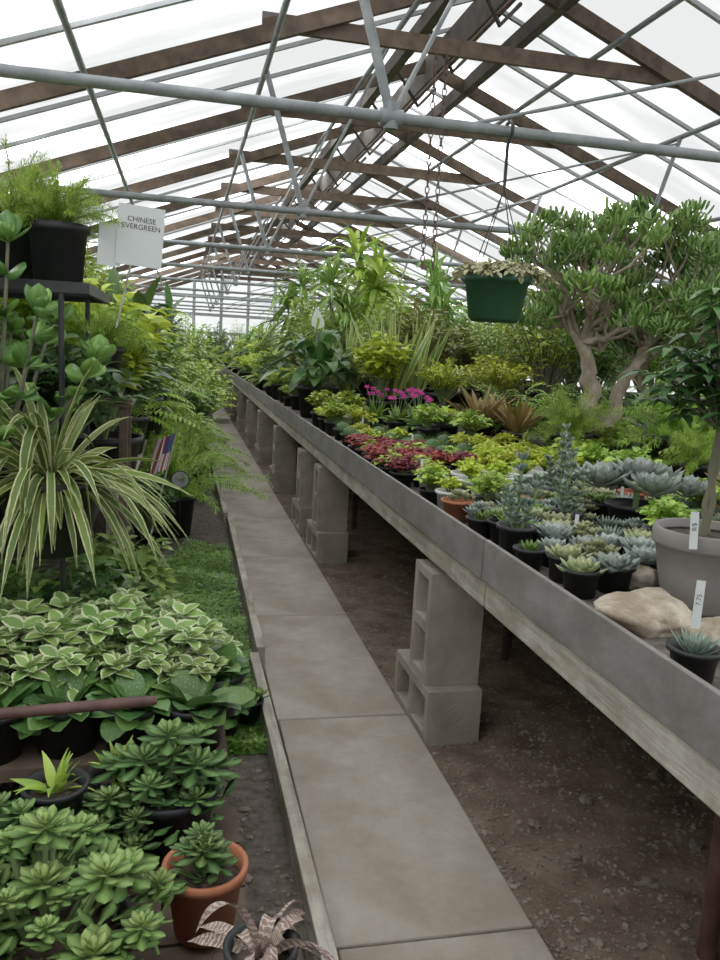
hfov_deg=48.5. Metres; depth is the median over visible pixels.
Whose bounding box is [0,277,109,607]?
metal rack
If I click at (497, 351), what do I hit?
plant
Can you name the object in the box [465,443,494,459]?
plant
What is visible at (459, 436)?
plant
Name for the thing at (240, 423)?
cinder block
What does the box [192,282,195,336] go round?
trim
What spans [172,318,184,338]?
plant
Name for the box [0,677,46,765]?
plant
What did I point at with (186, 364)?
potted fern
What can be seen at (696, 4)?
trim
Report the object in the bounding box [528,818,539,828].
ground stone
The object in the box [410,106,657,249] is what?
trim
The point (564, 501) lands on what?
succulent
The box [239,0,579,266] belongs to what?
ridge beam
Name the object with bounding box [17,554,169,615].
potted shrub
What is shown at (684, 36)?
ceiling
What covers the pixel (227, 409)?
cinder block
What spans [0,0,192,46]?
trim
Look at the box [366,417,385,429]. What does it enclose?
pot
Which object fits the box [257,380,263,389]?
pot
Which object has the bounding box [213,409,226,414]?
paver
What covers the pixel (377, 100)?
trim
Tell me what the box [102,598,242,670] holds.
variegated plant
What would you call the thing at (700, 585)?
plant tag
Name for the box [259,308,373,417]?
peace lily
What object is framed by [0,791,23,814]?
potted aeonium
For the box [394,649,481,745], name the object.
cinder block
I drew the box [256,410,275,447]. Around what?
cinder block
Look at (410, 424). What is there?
pot
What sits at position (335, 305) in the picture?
shrub
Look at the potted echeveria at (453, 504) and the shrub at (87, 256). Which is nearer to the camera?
the potted echeveria at (453, 504)
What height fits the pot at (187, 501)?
0.270 m
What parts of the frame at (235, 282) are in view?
brace rod, brace rod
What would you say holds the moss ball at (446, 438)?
on the bench at (668, 710)
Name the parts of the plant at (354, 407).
pot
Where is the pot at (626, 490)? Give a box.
[617,488,647,498]
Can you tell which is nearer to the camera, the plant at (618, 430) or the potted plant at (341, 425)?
the plant at (618, 430)
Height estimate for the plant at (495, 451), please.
0.168 m
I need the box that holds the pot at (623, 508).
[604,497,663,532]
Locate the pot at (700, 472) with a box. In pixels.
[673,460,708,479]
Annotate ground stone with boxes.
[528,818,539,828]
[570,852,581,860]
[579,794,591,804]
[640,876,660,889]
[648,770,662,781]
[689,838,703,851]
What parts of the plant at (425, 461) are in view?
pot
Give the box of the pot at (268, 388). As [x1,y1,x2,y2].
[265,385,271,396]
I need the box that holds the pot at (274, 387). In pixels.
[271,384,281,399]
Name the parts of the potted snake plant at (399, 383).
pot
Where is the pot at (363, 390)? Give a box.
[354,376,376,398]
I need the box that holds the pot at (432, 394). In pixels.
[399,391,435,401]
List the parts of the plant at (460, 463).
pot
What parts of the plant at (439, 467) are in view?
pot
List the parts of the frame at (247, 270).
brace rod, brace rod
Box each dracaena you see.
[314,220,418,398]
[325,252,407,368]
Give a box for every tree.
[498,190,719,451]
[605,233,716,456]
[619,287,719,617]
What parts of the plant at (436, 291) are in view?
pot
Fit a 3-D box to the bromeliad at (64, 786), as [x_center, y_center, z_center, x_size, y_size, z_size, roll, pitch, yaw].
[-0.597,0.597,1.546,0.128,0.140,0.145,9,11,33]
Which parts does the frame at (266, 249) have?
brace rod, brace rod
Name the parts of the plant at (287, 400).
pot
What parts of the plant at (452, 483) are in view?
pot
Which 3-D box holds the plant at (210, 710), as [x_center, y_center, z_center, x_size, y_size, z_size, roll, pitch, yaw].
[-0.393,0.547,1.913,0.244,0.163,0.236,11,12,41]
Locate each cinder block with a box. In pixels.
[225,402,230,412]
[226,382,233,402]
[230,408,236,421]
[231,386,240,409]
[236,418,245,431]
[237,391,249,418]
[244,429,256,446]
[246,400,260,431]
[254,444,272,465]
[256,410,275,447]
[269,465,295,492]
[272,425,295,470]
[291,497,311,534]
[295,448,320,506]
[306,519,347,563]
[312,463,348,530]
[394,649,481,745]
[409,559,483,685]
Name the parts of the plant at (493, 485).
pot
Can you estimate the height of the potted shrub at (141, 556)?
0.550 m
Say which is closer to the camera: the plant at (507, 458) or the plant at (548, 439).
the plant at (507, 458)
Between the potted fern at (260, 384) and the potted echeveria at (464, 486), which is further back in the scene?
the potted fern at (260, 384)
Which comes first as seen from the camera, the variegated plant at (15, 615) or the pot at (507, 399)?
the variegated plant at (15, 615)
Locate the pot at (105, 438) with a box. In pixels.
[72,431,143,492]
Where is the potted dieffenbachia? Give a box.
[245,322,264,349]
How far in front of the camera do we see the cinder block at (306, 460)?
5.59 m
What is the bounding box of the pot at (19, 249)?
[0,212,32,278]
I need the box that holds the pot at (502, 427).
[493,420,508,435]
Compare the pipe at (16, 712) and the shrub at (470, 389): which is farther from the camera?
the shrub at (470, 389)
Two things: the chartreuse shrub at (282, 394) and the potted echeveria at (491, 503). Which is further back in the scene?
the chartreuse shrub at (282, 394)
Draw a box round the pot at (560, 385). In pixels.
[558,385,580,392]
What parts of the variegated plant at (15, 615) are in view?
pot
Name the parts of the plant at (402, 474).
pot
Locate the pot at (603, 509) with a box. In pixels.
[589,499,607,520]
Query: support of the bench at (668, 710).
on the floor at (689, 868)
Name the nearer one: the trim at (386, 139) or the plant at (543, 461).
the plant at (543, 461)
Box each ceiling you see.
[0,0,472,290]
[260,0,719,312]
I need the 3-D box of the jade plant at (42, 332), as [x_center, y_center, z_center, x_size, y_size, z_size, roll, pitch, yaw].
[-0.967,-0.290,2.149,0.598,0.855,0.664,-1,10,-24]
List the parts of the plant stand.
leg, leg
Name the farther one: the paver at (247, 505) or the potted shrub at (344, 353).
the potted shrub at (344, 353)
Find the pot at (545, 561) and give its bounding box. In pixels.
[539,544,548,567]
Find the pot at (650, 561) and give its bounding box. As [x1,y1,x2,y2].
[630,557,656,568]
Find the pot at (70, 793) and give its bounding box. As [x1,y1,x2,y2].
[19,766,89,815]
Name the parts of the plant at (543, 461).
pot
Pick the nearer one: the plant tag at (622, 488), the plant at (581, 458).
the plant tag at (622, 488)
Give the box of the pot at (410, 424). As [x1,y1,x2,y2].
[407,422,422,436]
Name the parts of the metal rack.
leg, leg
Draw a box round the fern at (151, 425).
[139,404,166,438]
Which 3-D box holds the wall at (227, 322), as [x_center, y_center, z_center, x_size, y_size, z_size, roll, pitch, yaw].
[-3.714,-5.375,27.331,8.850,4.150,0.100,1,9,-13]
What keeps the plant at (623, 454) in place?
on the bench at (668, 710)
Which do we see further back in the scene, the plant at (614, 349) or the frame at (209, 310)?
the frame at (209, 310)
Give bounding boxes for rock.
[594,587,692,638]
[629,564,658,588]
[686,616,719,661]
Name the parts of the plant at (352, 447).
pot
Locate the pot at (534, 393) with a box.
[524,391,538,399]
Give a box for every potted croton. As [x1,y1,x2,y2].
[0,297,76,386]
[21,278,185,492]
[234,338,256,349]
[246,339,275,353]
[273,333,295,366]
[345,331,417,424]
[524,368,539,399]
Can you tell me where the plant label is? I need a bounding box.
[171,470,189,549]
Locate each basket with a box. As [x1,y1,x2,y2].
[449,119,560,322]
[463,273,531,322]
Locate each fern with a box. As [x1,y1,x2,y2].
[0,134,76,278]
[0,158,122,282]
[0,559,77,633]
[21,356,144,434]
[44,293,158,397]
[130,370,205,439]
[134,412,271,538]
[138,411,250,500]
[139,404,166,438]
[147,414,253,465]
[158,356,212,408]
[172,368,237,405]
[174,346,202,376]
[189,465,205,500]
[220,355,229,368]
[223,355,237,372]
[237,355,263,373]
[242,366,263,389]
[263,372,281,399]
[453,384,551,435]
[510,383,643,428]
[517,382,622,460]
[536,368,651,428]
[608,368,713,472]
[654,417,715,479]
[657,416,719,481]
[658,442,719,484]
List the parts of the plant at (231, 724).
pot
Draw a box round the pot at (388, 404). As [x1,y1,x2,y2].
[363,399,396,424]
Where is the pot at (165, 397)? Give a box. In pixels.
[156,392,168,415]
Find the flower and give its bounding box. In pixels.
[311,308,323,329]
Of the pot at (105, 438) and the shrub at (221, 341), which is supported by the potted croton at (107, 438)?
the pot at (105, 438)
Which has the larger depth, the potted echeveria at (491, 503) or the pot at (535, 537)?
the potted echeveria at (491, 503)
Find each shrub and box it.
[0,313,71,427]
[0,556,59,625]
[4,324,153,455]
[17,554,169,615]
[49,526,181,597]
[69,574,182,623]
[70,328,173,429]
[75,241,141,305]
[83,355,175,432]
[86,260,129,295]
[86,264,127,299]
[133,470,182,550]
[139,330,199,438]
[156,330,194,415]
[159,335,194,390]
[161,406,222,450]
[167,379,225,436]
[168,379,237,436]
[172,331,190,346]
[173,323,190,343]
[174,315,214,379]
[175,356,233,414]
[176,363,232,421]
[181,344,225,372]
[194,349,225,368]
[197,322,232,360]
[216,345,228,363]
[218,346,231,366]
[221,349,233,369]
[225,348,239,372]
[231,347,252,376]
[231,349,254,378]
[233,353,260,382]
[242,340,256,357]
[243,353,270,387]
[252,349,290,391]
[254,326,281,351]
[256,361,282,396]
[258,348,276,357]
[268,364,293,402]
[275,362,318,409]
[308,304,334,381]
[311,305,345,382]
[318,353,367,391]
[344,294,448,394]
[362,293,478,401]
[383,299,415,321]
[413,357,474,426]
[434,300,482,400]
[442,310,504,411]
[452,352,544,436]
[462,322,505,399]
[476,325,535,406]
[493,284,594,435]
[496,327,576,401]
[504,324,528,394]
[520,371,531,394]
[548,333,635,397]
[554,320,599,400]
[558,327,580,392]
[596,355,620,403]
[612,335,680,423]
[615,345,654,410]
[670,342,715,385]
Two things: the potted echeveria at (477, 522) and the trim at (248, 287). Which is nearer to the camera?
the potted echeveria at (477, 522)
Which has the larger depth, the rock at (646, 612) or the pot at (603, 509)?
the pot at (603, 509)
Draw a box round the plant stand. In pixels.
[0,395,135,585]
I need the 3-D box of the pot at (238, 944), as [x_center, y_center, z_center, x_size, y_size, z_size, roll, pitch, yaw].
[-0.141,0.691,1.129,0.107,0.080,0.107,3,9,-3]
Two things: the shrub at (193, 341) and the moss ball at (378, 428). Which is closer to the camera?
the moss ball at (378, 428)
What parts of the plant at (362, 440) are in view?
pot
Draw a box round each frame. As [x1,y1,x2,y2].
[0,0,719,162]
[0,48,700,248]
[88,130,670,283]
[92,183,586,296]
[96,217,531,304]
[122,233,466,309]
[141,245,381,309]
[150,274,303,315]
[151,273,314,312]
[153,257,382,314]
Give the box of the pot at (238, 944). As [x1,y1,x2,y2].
[223,917,298,959]
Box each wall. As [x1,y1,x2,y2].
[151,264,335,370]
[450,302,703,400]
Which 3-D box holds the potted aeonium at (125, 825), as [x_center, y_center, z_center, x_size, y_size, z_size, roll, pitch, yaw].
[-0.495,0.695,1.574,0.208,0.190,0.210,1,9,-11]
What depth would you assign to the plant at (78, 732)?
1.81 m
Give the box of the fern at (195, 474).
[189,465,205,500]
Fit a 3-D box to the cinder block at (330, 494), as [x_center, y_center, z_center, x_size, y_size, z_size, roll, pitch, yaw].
[-0.183,0.105,4.966,0.190,0.390,0.190,1,9,-12]
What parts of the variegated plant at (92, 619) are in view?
pot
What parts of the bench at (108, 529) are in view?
leg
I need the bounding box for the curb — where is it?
[249,652,338,959]
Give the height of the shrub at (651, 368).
1.090 m
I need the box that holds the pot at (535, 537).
[532,533,537,544]
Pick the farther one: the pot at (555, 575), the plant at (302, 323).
the plant at (302, 323)
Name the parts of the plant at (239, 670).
pot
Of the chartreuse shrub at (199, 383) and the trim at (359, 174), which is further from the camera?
the trim at (359, 174)
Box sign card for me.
[97,202,165,327]
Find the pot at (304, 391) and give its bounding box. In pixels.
[296,385,340,417]
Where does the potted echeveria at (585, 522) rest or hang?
on the bench at (668, 710)
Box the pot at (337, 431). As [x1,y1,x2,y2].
[333,428,342,440]
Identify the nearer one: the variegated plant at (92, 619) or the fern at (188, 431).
the variegated plant at (92, 619)
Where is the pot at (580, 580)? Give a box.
[560,563,603,599]
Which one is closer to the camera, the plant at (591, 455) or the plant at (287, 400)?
the plant at (591, 455)
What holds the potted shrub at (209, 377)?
on the floor at (266, 822)
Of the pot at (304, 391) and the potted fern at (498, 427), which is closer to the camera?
the potted fern at (498, 427)
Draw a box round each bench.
[0,719,227,782]
[106,439,147,571]
[125,807,247,959]
[212,360,719,959]
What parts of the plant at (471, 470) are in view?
pot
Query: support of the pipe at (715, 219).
attached to the roof truss
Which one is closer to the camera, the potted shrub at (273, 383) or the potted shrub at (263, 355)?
the potted shrub at (273, 383)
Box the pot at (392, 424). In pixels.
[386,420,406,430]
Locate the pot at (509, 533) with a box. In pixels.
[496,520,536,555]
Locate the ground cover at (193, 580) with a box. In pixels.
[130,538,267,754]
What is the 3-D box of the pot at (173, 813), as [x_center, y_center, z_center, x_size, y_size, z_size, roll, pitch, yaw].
[-0.408,0.706,1.696,0.220,0.138,0.220,5,9,10]
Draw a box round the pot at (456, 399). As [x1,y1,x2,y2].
[450,391,479,411]
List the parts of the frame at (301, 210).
brace rod, brace rod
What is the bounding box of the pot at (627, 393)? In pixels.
[624,392,639,410]
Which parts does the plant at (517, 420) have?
pot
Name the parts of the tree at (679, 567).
pot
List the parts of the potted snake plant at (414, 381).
pot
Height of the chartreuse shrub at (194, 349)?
1.114 m
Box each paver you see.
[210,414,230,420]
[210,427,239,435]
[211,420,233,426]
[212,435,245,445]
[212,445,252,457]
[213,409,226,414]
[214,457,261,472]
[217,472,273,492]
[223,492,288,518]
[233,519,311,556]
[243,557,345,616]
[258,615,404,724]
[279,715,531,953]
[338,928,554,959]
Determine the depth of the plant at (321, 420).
5.58 m
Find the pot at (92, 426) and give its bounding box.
[84,421,118,429]
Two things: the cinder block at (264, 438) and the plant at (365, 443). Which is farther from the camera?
the cinder block at (264, 438)
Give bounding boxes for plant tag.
[574,514,578,527]
[620,487,623,497]
[689,512,698,548]
[691,580,705,628]
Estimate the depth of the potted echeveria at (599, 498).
2.91 m
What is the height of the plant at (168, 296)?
1.307 m
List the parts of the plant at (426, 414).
pot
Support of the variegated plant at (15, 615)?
on the bench at (30, 761)
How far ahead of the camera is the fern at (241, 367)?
12.33 m
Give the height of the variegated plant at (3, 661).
0.242 m
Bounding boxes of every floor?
[0,385,312,959]
[220,399,719,959]
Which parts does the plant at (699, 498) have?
pot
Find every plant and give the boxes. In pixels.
[0,209,116,524]
[0,352,193,600]
[0,597,85,678]
[0,629,25,668]
[0,631,103,701]
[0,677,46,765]
[16,665,122,759]
[22,588,177,676]
[80,221,101,277]
[84,266,178,453]
[84,638,180,689]
[85,669,191,751]
[86,236,109,284]
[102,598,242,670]
[125,275,187,402]
[148,670,255,751]
[149,643,243,694]
[154,280,193,388]
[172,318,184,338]
[204,642,252,718]
[224,699,256,742]
[228,319,247,346]
[239,325,260,346]
[241,326,255,349]
[251,254,336,369]
[252,318,278,354]
[253,323,276,353]
[278,384,295,405]
[280,287,337,393]
[288,300,328,384]
[293,245,379,386]
[305,389,340,427]
[314,403,343,431]
[316,400,353,435]
[319,317,388,406]
[330,389,366,420]
[340,407,377,432]
[341,404,360,424]
[345,433,371,453]
[348,421,369,431]
[350,305,437,413]
[350,436,378,457]
[355,439,383,457]
[357,427,382,437]
[359,443,391,462]
[361,289,410,393]
[363,446,402,466]
[371,432,392,440]
[372,436,394,444]
[372,449,401,475]
[380,312,452,415]
[381,439,408,448]
[385,455,420,487]
[387,426,411,439]
[389,442,410,455]
[392,243,481,401]
[393,446,420,457]
[403,439,428,447]
[403,451,433,481]
[409,442,427,455]
[410,455,437,487]
[411,403,448,440]
[412,465,448,505]
[417,460,451,490]
[418,446,447,458]
[427,450,455,475]
[433,405,459,438]
[434,476,464,510]
[441,384,518,438]
[443,445,460,475]
[449,409,492,446]
[449,431,475,449]
[450,456,480,476]
[451,450,477,469]
[456,461,485,492]
[464,469,514,506]
[465,323,538,405]
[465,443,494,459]
[466,433,495,449]
[471,480,501,496]
[472,439,502,448]
[477,454,500,471]
[481,458,516,482]
[487,392,545,444]
[487,445,510,459]
[489,430,519,448]
[494,451,519,469]
[498,443,523,455]
[508,441,538,449]
[509,446,534,458]
[509,458,540,483]
[516,449,545,466]
[530,454,558,481]
[531,444,552,457]
[539,437,549,445]
[543,447,561,458]
[547,437,589,450]
[555,456,585,479]
[571,439,605,467]
[574,442,618,481]
[589,420,644,463]
[598,349,628,419]
[603,446,668,494]
[635,496,697,531]
[677,478,719,508]
[706,472,719,486]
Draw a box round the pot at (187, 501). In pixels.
[155,492,196,538]
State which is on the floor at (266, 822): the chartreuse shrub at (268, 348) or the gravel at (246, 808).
the gravel at (246, 808)
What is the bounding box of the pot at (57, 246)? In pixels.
[25,219,89,282]
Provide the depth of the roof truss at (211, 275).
26.77 m
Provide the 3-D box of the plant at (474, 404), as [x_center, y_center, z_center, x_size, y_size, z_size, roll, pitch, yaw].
[0.759,-0.420,5.140,0.476,0.414,0.461,8,11,29]
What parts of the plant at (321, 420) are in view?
pot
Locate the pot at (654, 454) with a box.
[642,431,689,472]
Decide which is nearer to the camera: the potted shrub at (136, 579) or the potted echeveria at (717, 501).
the potted shrub at (136, 579)
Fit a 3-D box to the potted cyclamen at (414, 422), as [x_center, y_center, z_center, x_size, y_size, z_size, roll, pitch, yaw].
[0.414,-0.456,5.508,0.295,0.331,0.280,6,10,19]
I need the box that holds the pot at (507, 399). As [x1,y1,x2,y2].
[502,393,523,406]
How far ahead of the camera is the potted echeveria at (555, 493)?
2.95 m
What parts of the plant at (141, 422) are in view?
pot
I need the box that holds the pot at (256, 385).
[252,375,260,387]
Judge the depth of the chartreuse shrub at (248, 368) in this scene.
11.86 m
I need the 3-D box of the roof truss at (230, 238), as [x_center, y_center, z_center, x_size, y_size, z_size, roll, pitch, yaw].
[-1.476,-4.722,17.321,8.850,1.870,0.091,1,9,-13]
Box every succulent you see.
[496,451,545,555]
[544,432,574,492]
[547,423,577,483]
[549,451,591,520]
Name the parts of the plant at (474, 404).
pot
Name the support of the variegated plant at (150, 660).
on the bench at (30, 761)
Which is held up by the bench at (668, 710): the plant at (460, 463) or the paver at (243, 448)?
the plant at (460, 463)
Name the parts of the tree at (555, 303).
pot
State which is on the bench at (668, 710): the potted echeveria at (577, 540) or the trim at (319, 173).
the potted echeveria at (577, 540)
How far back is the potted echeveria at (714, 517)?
2.75 m
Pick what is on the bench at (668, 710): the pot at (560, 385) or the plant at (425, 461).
the plant at (425, 461)
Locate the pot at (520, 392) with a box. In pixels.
[504,385,524,394]
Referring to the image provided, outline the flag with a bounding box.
[147,429,177,546]
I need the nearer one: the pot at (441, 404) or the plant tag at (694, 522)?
the plant tag at (694, 522)
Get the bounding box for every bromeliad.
[11,747,96,815]
[87,735,153,796]
[187,899,335,959]
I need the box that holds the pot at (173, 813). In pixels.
[118,777,219,866]
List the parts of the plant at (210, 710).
pot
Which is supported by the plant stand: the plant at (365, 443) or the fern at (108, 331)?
the fern at (108, 331)
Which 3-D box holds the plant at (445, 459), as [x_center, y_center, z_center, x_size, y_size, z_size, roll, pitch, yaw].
[0.374,-0.067,3.700,0.175,0.141,0.164,2,9,-5]
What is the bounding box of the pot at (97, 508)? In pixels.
[0,505,99,553]
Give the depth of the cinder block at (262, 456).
8.68 m
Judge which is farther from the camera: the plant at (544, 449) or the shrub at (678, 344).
the shrub at (678, 344)
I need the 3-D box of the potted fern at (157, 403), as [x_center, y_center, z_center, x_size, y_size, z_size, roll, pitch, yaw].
[-1.408,-0.461,4.956,0.971,0.480,0.828,5,9,13]
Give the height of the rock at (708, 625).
0.103 m
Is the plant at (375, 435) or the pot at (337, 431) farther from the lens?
the pot at (337, 431)
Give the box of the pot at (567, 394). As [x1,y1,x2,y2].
[554,392,582,400]
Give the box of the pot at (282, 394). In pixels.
[278,389,289,402]
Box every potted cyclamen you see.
[362,385,390,429]
[378,389,412,430]
[399,389,432,436]
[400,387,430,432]
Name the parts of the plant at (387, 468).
pot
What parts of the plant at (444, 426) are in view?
pot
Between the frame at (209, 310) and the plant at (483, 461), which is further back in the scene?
the frame at (209, 310)
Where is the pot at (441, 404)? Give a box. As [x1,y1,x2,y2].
[426,402,458,426]
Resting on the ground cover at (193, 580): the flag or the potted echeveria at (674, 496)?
the flag
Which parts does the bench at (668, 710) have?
leg, leg, leg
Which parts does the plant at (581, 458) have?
pot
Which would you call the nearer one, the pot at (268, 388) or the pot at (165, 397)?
the pot at (165, 397)
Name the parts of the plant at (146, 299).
pot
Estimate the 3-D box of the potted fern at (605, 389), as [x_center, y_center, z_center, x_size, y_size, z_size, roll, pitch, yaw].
[1.370,-0.408,5.187,0.894,0.442,0.763,-3,11,-34]
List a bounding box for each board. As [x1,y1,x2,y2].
[208,455,227,524]
[226,514,264,671]
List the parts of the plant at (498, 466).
pot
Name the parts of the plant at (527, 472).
pot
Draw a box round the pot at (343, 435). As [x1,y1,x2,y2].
[340,433,350,446]
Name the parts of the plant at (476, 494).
pot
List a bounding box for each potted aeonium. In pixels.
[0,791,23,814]
[0,797,89,883]
[0,804,187,959]
[0,863,32,959]
[76,784,161,889]
[90,717,242,866]
[162,819,248,947]
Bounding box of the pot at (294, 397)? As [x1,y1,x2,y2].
[290,394,299,409]
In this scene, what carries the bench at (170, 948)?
on the floor at (266, 822)
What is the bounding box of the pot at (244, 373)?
[242,372,254,382]
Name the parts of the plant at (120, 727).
pot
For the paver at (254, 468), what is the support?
on the floor at (689, 868)
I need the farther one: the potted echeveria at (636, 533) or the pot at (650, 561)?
the potted echeveria at (636, 533)
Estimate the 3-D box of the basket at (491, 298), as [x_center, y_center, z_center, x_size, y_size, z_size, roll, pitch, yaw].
[0.632,-0.843,3.733,0.320,0.207,0.320,1,9,-13]
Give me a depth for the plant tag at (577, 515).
2.47 m
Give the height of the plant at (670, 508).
0.183 m
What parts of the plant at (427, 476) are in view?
pot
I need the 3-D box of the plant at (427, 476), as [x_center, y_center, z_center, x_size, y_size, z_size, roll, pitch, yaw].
[0.273,0.018,3.086,0.172,0.160,0.148,0,10,-19]
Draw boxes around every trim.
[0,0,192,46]
[0,0,474,122]
[0,27,450,149]
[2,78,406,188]
[65,96,391,185]
[83,139,354,217]
[87,171,326,240]
[92,199,285,256]
[157,292,333,304]
[163,217,270,248]
[176,311,283,320]
[187,330,276,336]
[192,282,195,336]
[219,274,223,337]
[246,265,250,333]
[273,278,276,342]
[292,228,459,312]
[319,223,465,297]
[321,200,454,268]
[333,223,465,290]
[341,177,575,301]
[344,202,527,297]
[355,173,520,259]
[370,148,547,246]
[382,136,656,287]
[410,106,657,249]
[428,88,674,232]
[503,11,719,150]
[506,65,719,194]
[685,0,719,24]
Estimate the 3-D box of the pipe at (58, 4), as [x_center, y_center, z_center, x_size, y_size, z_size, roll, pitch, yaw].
[-3.333,-3.768,12.369,0.042,0.042,29.500,1,9,-13]
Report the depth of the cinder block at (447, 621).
2.70 m
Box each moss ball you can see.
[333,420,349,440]
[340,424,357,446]
[372,424,385,437]
[381,430,399,441]
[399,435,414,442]
[410,431,426,442]
[423,436,440,448]
[436,440,452,450]
[437,431,453,447]
[453,439,471,452]
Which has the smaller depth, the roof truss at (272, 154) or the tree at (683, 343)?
the tree at (683, 343)
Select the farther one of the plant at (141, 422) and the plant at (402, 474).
the plant at (141, 422)
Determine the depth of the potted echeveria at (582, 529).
2.39 m
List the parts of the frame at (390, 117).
brace rod, brace rod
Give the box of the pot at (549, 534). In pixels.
[535,530,573,544]
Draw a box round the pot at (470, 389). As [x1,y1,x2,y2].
[467,388,487,399]
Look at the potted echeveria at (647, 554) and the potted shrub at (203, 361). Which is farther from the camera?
the potted shrub at (203, 361)
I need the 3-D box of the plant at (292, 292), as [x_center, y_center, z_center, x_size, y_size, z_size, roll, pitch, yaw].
[-0.761,-1.991,10.055,1.052,1.764,1.083,-5,12,-41]
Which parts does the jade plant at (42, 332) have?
pot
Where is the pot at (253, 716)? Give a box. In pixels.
[238,696,263,724]
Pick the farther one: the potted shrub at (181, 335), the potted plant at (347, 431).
the potted shrub at (181, 335)
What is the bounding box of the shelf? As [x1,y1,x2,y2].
[0,277,109,303]
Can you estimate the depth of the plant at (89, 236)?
6.88 m
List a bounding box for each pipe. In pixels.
[0,695,156,719]
[52,0,164,291]
[201,0,290,278]
[234,0,422,264]
[287,0,684,267]
[341,118,719,275]
[406,217,719,289]
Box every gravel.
[0,467,297,917]
[274,485,719,959]
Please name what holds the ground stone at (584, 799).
on the gravel at (596, 941)
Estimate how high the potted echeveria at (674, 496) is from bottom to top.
0.092 m
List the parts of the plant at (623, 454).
pot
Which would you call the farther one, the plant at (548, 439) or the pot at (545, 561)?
the plant at (548, 439)
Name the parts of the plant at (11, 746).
pot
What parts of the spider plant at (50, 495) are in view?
pot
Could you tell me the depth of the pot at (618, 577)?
2.02 m
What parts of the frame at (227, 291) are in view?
brace rod, brace rod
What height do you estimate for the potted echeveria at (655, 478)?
0.268 m
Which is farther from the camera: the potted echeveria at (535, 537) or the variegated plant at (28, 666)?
the potted echeveria at (535, 537)
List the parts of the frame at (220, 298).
brace rod, brace rod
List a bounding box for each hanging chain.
[420,51,437,269]
[431,52,448,270]
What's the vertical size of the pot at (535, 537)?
0.064 m
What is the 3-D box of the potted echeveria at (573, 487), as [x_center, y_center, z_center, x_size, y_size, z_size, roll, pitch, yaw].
[0.865,0.076,3.114,0.136,0.102,0.118,5,9,12]
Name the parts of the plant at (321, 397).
pot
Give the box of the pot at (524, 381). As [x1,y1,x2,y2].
[520,380,531,394]
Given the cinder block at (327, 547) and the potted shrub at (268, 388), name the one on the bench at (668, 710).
the potted shrub at (268, 388)
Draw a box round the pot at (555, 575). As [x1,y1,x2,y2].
[546,550,586,583]
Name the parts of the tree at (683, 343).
pot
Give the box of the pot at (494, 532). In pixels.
[487,517,498,544]
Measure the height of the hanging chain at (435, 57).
1.509 m
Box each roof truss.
[0,0,719,115]
[0,59,717,234]
[41,126,670,286]
[84,203,465,289]
[87,183,537,295]
[88,219,466,309]
[89,155,560,270]
[107,234,429,307]
[123,240,405,308]
[129,254,388,311]
[138,255,340,296]
[143,263,334,303]
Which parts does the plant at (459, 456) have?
pot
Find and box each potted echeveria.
[238,686,270,724]
[441,489,476,523]
[461,484,471,498]
[462,501,499,514]
[466,510,493,538]
[474,500,498,506]
[486,508,523,544]
[494,491,523,501]
[496,497,526,507]
[502,481,533,494]
[513,539,545,571]
[518,519,544,544]
[519,507,550,521]
[524,479,554,491]
[524,489,553,499]
[525,503,551,511]
[530,521,574,544]
[537,536,574,567]
[539,496,584,508]
[540,511,574,524]
[541,518,576,530]
[544,542,593,583]
[546,490,573,499]
[555,555,608,599]
[565,522,597,537]
[566,485,599,498]
[568,535,596,546]
[569,538,620,558]
[571,479,595,488]
[572,456,716,532]
[572,520,603,531]
[575,507,599,521]
[578,497,599,513]
[583,492,620,520]
[589,532,625,554]
[589,551,640,593]
[590,514,623,529]
[593,487,616,495]
[593,489,624,503]
[593,525,624,536]
[616,517,651,530]
[617,481,647,498]
[620,535,654,553]
[622,526,651,533]
[624,529,651,538]
[624,545,656,568]
[643,496,658,501]
[656,492,685,501]
[666,627,719,684]
[681,498,697,503]
[688,508,701,517]
[699,513,719,520]
[713,506,719,515]
[715,500,719,508]
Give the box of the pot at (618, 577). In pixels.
[594,562,636,593]
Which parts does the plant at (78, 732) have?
pot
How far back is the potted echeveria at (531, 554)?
2.20 m
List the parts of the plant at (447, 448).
pot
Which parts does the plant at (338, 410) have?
pot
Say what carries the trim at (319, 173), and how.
attached to the ceiling at (98, 44)
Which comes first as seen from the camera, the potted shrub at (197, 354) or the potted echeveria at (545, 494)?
the potted echeveria at (545, 494)
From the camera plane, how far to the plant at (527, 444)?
4.17 m

